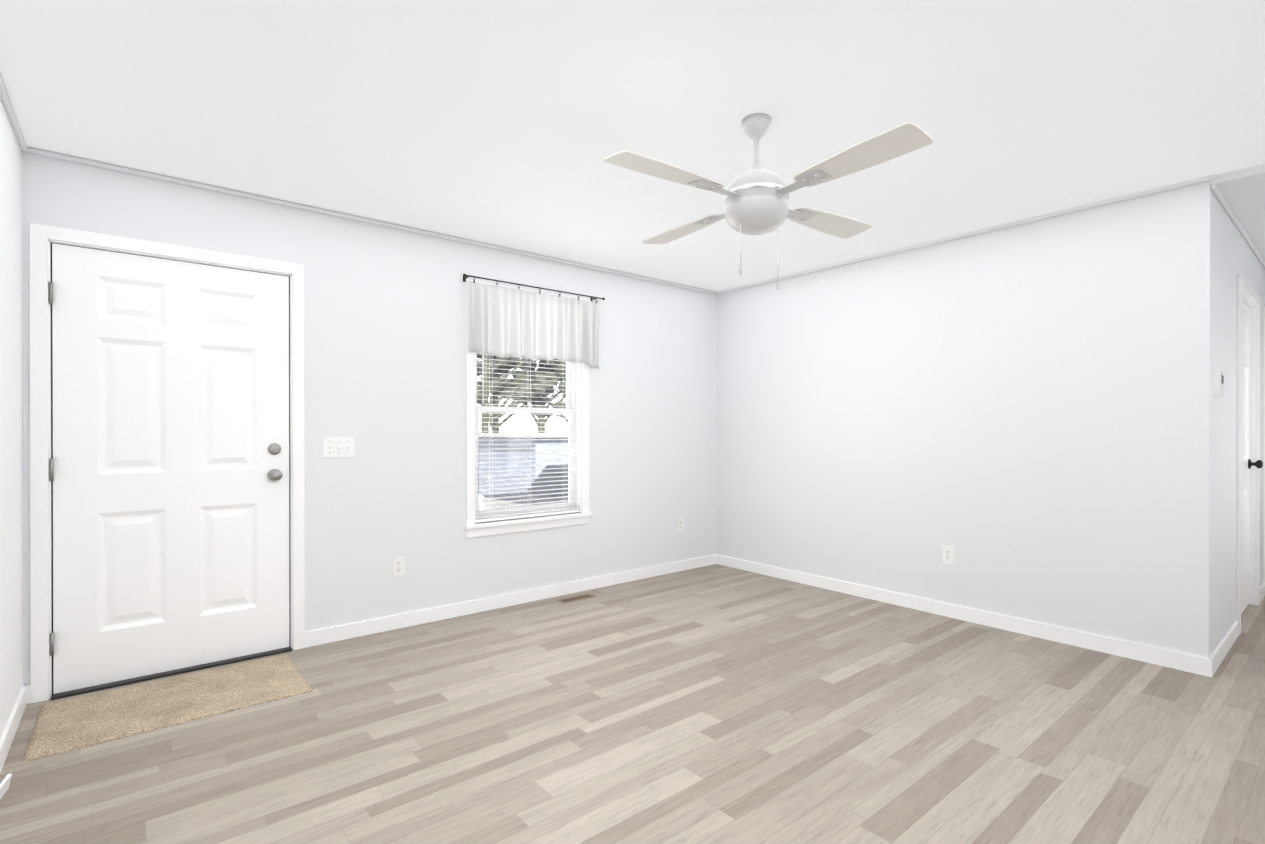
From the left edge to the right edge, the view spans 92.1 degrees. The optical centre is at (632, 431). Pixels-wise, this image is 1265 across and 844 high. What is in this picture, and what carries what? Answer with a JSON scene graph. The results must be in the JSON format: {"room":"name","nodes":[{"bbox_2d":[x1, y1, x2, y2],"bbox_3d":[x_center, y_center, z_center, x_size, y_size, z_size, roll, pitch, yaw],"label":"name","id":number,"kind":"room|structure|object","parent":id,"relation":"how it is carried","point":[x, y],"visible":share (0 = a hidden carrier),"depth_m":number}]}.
{"room":"empty living room","nodes":[
{"label":"empty living room","id":0,"kind":"room"},
{"bbox_2d":[0,98,22,737],"bbox_3d":[-1.305,-0.020,0.913,0.120,2.440,4.690,0,0,-39],"label":"wall","id":1,"kind":"structure","parent":0,"point":[11,595],"depth_m":2.41},
{"bbox_2d":[0,73,35,153],"bbox_3d":[-1.241,-1.229,0.945,0.038,0.022,4.380,0,0,-39],"label":"trim","id":2,"kind":"structure","parent":1,"relation":"attached to","point":[12,117],"depth_m":2.39},
{"bbox_2d":[21,151,715,684],"bbox_3d":[1.319,-0.035,6.032,10.436,2.440,0.120,0,0,-39],"label":"wall","id":3,"kind":"structure","parent":0,"point":[385,347],"depth_m":3.77},
{"bbox_2d":[29,223,304,703],"bbox_3d":[-2.268,0.138,3.070,1.082,2.114,0.155,0,0,-39],"label":"door frame","id":4,"kind":"structure","parent":3,"relation":"attached to","point":[42,238],"depth_m":2.75},
{"bbox_2d":[49,243,288,693],"bbox_3d":[-2.238,0.165,3.028,0.952,2.027,0.113,0,0,-39],"label":"front door","id":5,"kind":"structure","parent":3,"relation":"in","point":[169,469],"depth_m":3.00},
{"bbox_2d":[323,437,353,457],"bbox_3d":[-1.675,0.086,3.479,0.166,0.116,0.018,0,0,-39],"label":"switch plate","id":6,"kind":"object","parent":3,"relation":"attached to","point":[338,446],"visible":1,"depth_m":3.48},
{"bbox_2d":[36,148,715,294],"bbox_3d":[-0.950,-1.238,4.064,4.452,0.022,0.030,0,0,-39],"label":"trim","id":7,"kind":"structure","parent":3,"relation":"attached to","point":[42,152],"depth_m":3.40},
{"bbox_2d":[393,556,404,575],"bbox_3d":[-1.419,0.815,3.698,0.070,0.114,0.009,0,0,-39],"label":"electrical outlet","id":8,"kind":"object","parent":3,"relation":"attached to","point":[398,566],"visible":1,"depth_m":3.70},
{"bbox_2d":[305,554,715,647],"bbox_3d":[-0.527,1.146,4.429,3.332,0.087,0.014,0,0,-39],"label":"baseboard","id":9,"kind":"structure","parent":3,"relation":"attached to","point":[372,626],"depth_m":4.06},
{"bbox_2d":[464,279,592,537],"bbox_3d":[-0.735,-0.153,4.314,1.004,1.686,0.162,0,0,-39],"label":"window","id":10,"kind":"structure","parent":3,"relation":"in","point":[569,380],"depth_m":4.33},
{"bbox_2d":[475,353,578,522],"bbox_3d":[-0.728,-0.163,4.306,0.830,1.528,0.056,0,0,-39],"label":"window blind","id":11,"kind":"object","parent":10,"relation":"attached to","point":[526,515],"visible":0.58,"depth_m":4.27},
{"bbox_2d":[463,273,604,302],"bbox_3d":[-0.660,-0.993,4.281,1.135,0.052,0.064,0,0,-39],"label":"curtain rod","id":12,"kind":"object","parent":3,"relation":"attached to","point":[465,276],"visible":1,"depth_m":4.21},
{"bbox_2d":[470,281,599,368],"bbox_3d":[-0.648,-0.726,4.268,1.043,0.502,0.059,0,0,-39],"label":"window valance","id":13,"kind":"object","parent":12,"relation":"hanging from","point":[514,322],"visible":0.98,"depth_m":4.21},
{"bbox_2d":[677,517,683,530],"bbox_3d":[0.412,0.787,5.205,0.070,0.114,0.009,0,0,-39],"label":"electrical outlet","id":14,"kind":"object","parent":3,"relation":"attached to","point":[680,523],"visible":1,"depth_m":5.20},
{"bbox_2d":[0,564,1264,843],"bbox_3d":[2.771,1.240,4.271,10.676,0.100,4.690,0,0,-39],"label":"floor","id":15,"kind":"structure","parent":0,"point":[714,704],"depth_m":2.35},
{"bbox_2d":[23,654,312,762],"bbox_3d":[-2.024,1.187,2.731,0.951,0.014,0.589,0,0,-39],"label":"door mat","id":16,"kind":"object","parent":15,"relation":"on","point":[64,726],"visible":1,"depth_m":2.65},
{"bbox_2d":[557,594,594,602],"bbox_3d":[-0.399,1.188,4.350,0.270,0.005,0.084,0,0,-39],"label":"floor vent","id":17,"kind":"object","parent":15,"relation":"in","point":[575,598],"visible":1,"depth_m":4.34},
{"bbox_2d":[0,0,1264,291],"bbox_3d":[2.771,-1.300,4.264,10.676,0.100,4.690,0,0,-39],"label":"ceiling","id":18,"kind":"structure","parent":0,"point":[506,122],"depth_m":2.32},
{"bbox_2d":[604,113,932,289],"bbox_3d":[0.496,-0.901,2.438,1.060,0.687,1.060,0,0,10],"label":"ceiling fan","id":19,"kind":"object","parent":18,"relation":"hanging from","point":[756,196],"visible":1,"depth_m":2.32},
{"bbox_2d":[716,181,1213,658],"bbox_3d":[1.832,-0.030,4.272,0.120,2.440,3.250,0,0,-39],"label":"wall","id":20,"kind":"structure","parent":0,"point":[1019,418],"depth_m":3.69},
{"bbox_2d":[942,545,953,563],"bbox_3d":[2.033,0.791,3.928,0.009,0.114,0.070,0,0,-39],"label":"electrical outlet","id":21,"kind":"object","parent":20,"relation":"attached to","point":[948,554],"visible":1,"depth_m":3.93},
{"bbox_2d":[716,177,1203,294],"bbox_3d":[1.789,-1.219,4.216,0.030,0.062,3.180,0,0,-39],"label":"trim","id":22,"kind":"structure","parent":20,"relation":"attached to","point":[1199,180],"depth_m":3.73},
{"bbox_2d":[716,554,1219,676],"bbox_3d":[1.798,1.147,4.211,0.016,0.087,3.223,0,0,-39],"label":"baseboard","id":23,"kind":"structure","parent":20,"relation":"attached to","point":[1168,658],"depth_m":3.67},
{"bbox_2d":[1210,164,1264,259],"bbox_3d":[5.516,-1.230,4.418,6.000,0.040,1.200,0,0,-39],"label":"ceiling","id":24,"kind":"structure","parent":0,"point":[1242,191],"depth_m":3.12},
{"bbox_2d":[1213,194,1264,651],"bbox_3d":[5.143,-0.032,4.970,5.880,2.440,0.120,0,0,-39],"label":"wall","id":25,"kind":"structure","parent":0,"point":[1234,255],"depth_m":3.34},
{"bbox_2d":[1212,370,1223,396],"bbox_3d":[2.939,-0.241,3.056,0.115,0.132,0.033,0,0,-39],"label":"thermostat","id":26,"kind":"object","parent":25,"relation":"attached to","point":[1217,383],"visible":1,"depth_m":3.03},
{"bbox_2d":[1212,621,1238,669],"bbox_3d":[3.183,1.151,3.273,0.927,0.085,0.015,0,0,-39],"label":"baseboard","id":27,"kind":"structure","parent":25,"relation":"attached to","point":[1225,645],"depth_m":3.28},
{"bbox_2d":[1204,175,1264,268],"bbox_3d":[5.133,-1.221,4.866,6.022,0.062,0.022,0,0,-39],"label":"trim","id":28,"kind":"structure","parent":25,"relation":"attached to","point":[1214,188],"depth_m":3.38},
{"bbox_2d":[1236,275,1260,635],"bbox_3d":[3.894,0.135,3.938,1.012,2.113,0.146,0,0,-39],"label":"door frame","id":29,"kind":"structure","parent":25,"relation":"attached to","point":[1248,296],"depth_m":4.17},
{"bbox_2d":[1241,301,1262,613],"bbox_3d":[3.922,0.166,3.905,0.878,2.027,0.103,0,0,-39],"label":"hall door","id":30,"kind":"structure","parent":25,"relation":"in","point":[1247,463],"depth_m":4.10},
{"bbox_2d":[1260,584,1264,602],"bbox_3d":[4.463,1.147,4.328,0.350,0.085,0.013,0,0,-39],"label":"baseboard","id":31,"kind":"structure","parent":25,"relation":"attached to","point":[1262,589],"depth_m":4.32},
{"bbox_2d":[1263,305,1264,583],"bbox_3d":[4.925,0.132,4.787,0.942,2.113,0.146,0,0,-39],"label":"door frame","id":32,"kind":"structure","parent":25,"relation":"attached to","point":[1264,461],"depth_m":4.44},
{"label":"outside","id":33,"kind":"structure","parent":0,"visible":0},
{"bbox_2d":[479,495,482,509],"bbox_3d":[-14.583,2.109,31.999,70.000,0.200,59.580,0,0,-39],"label":"ground","id":34,"kind":"structure","parent":33,"point":[481,501],"depth_m":17.70},
{"bbox_2d":[477,353,567,432],"bbox_3d":[-5.483,-3.139,30.416,30.612,10.306,6.202,0,0,-39],"label":"trees","id":35,"kind":"object","parent":34,"relation":"on","point":[544,388],"depth_m":29.35},
{"bbox_2d":[479,433,567,495],"bbox_3d":[0.900,1.035,23.096,13.800,2.000,5.400,0,0,-39],"label":"building","id":36,"kind":"structure","parent":34,"relation":"on","point":[497,448],"depth_m":17.84},
{"bbox_2d":[483,464,567,509],"bbox_3d":[-0.766,1.376,12.531,4.200,1.380,1.720,0,0,-39],"label":"car","id":37,"kind":"object","parent":34,"relation":"on","point":[532,488],"depth_m":11.69}
]}

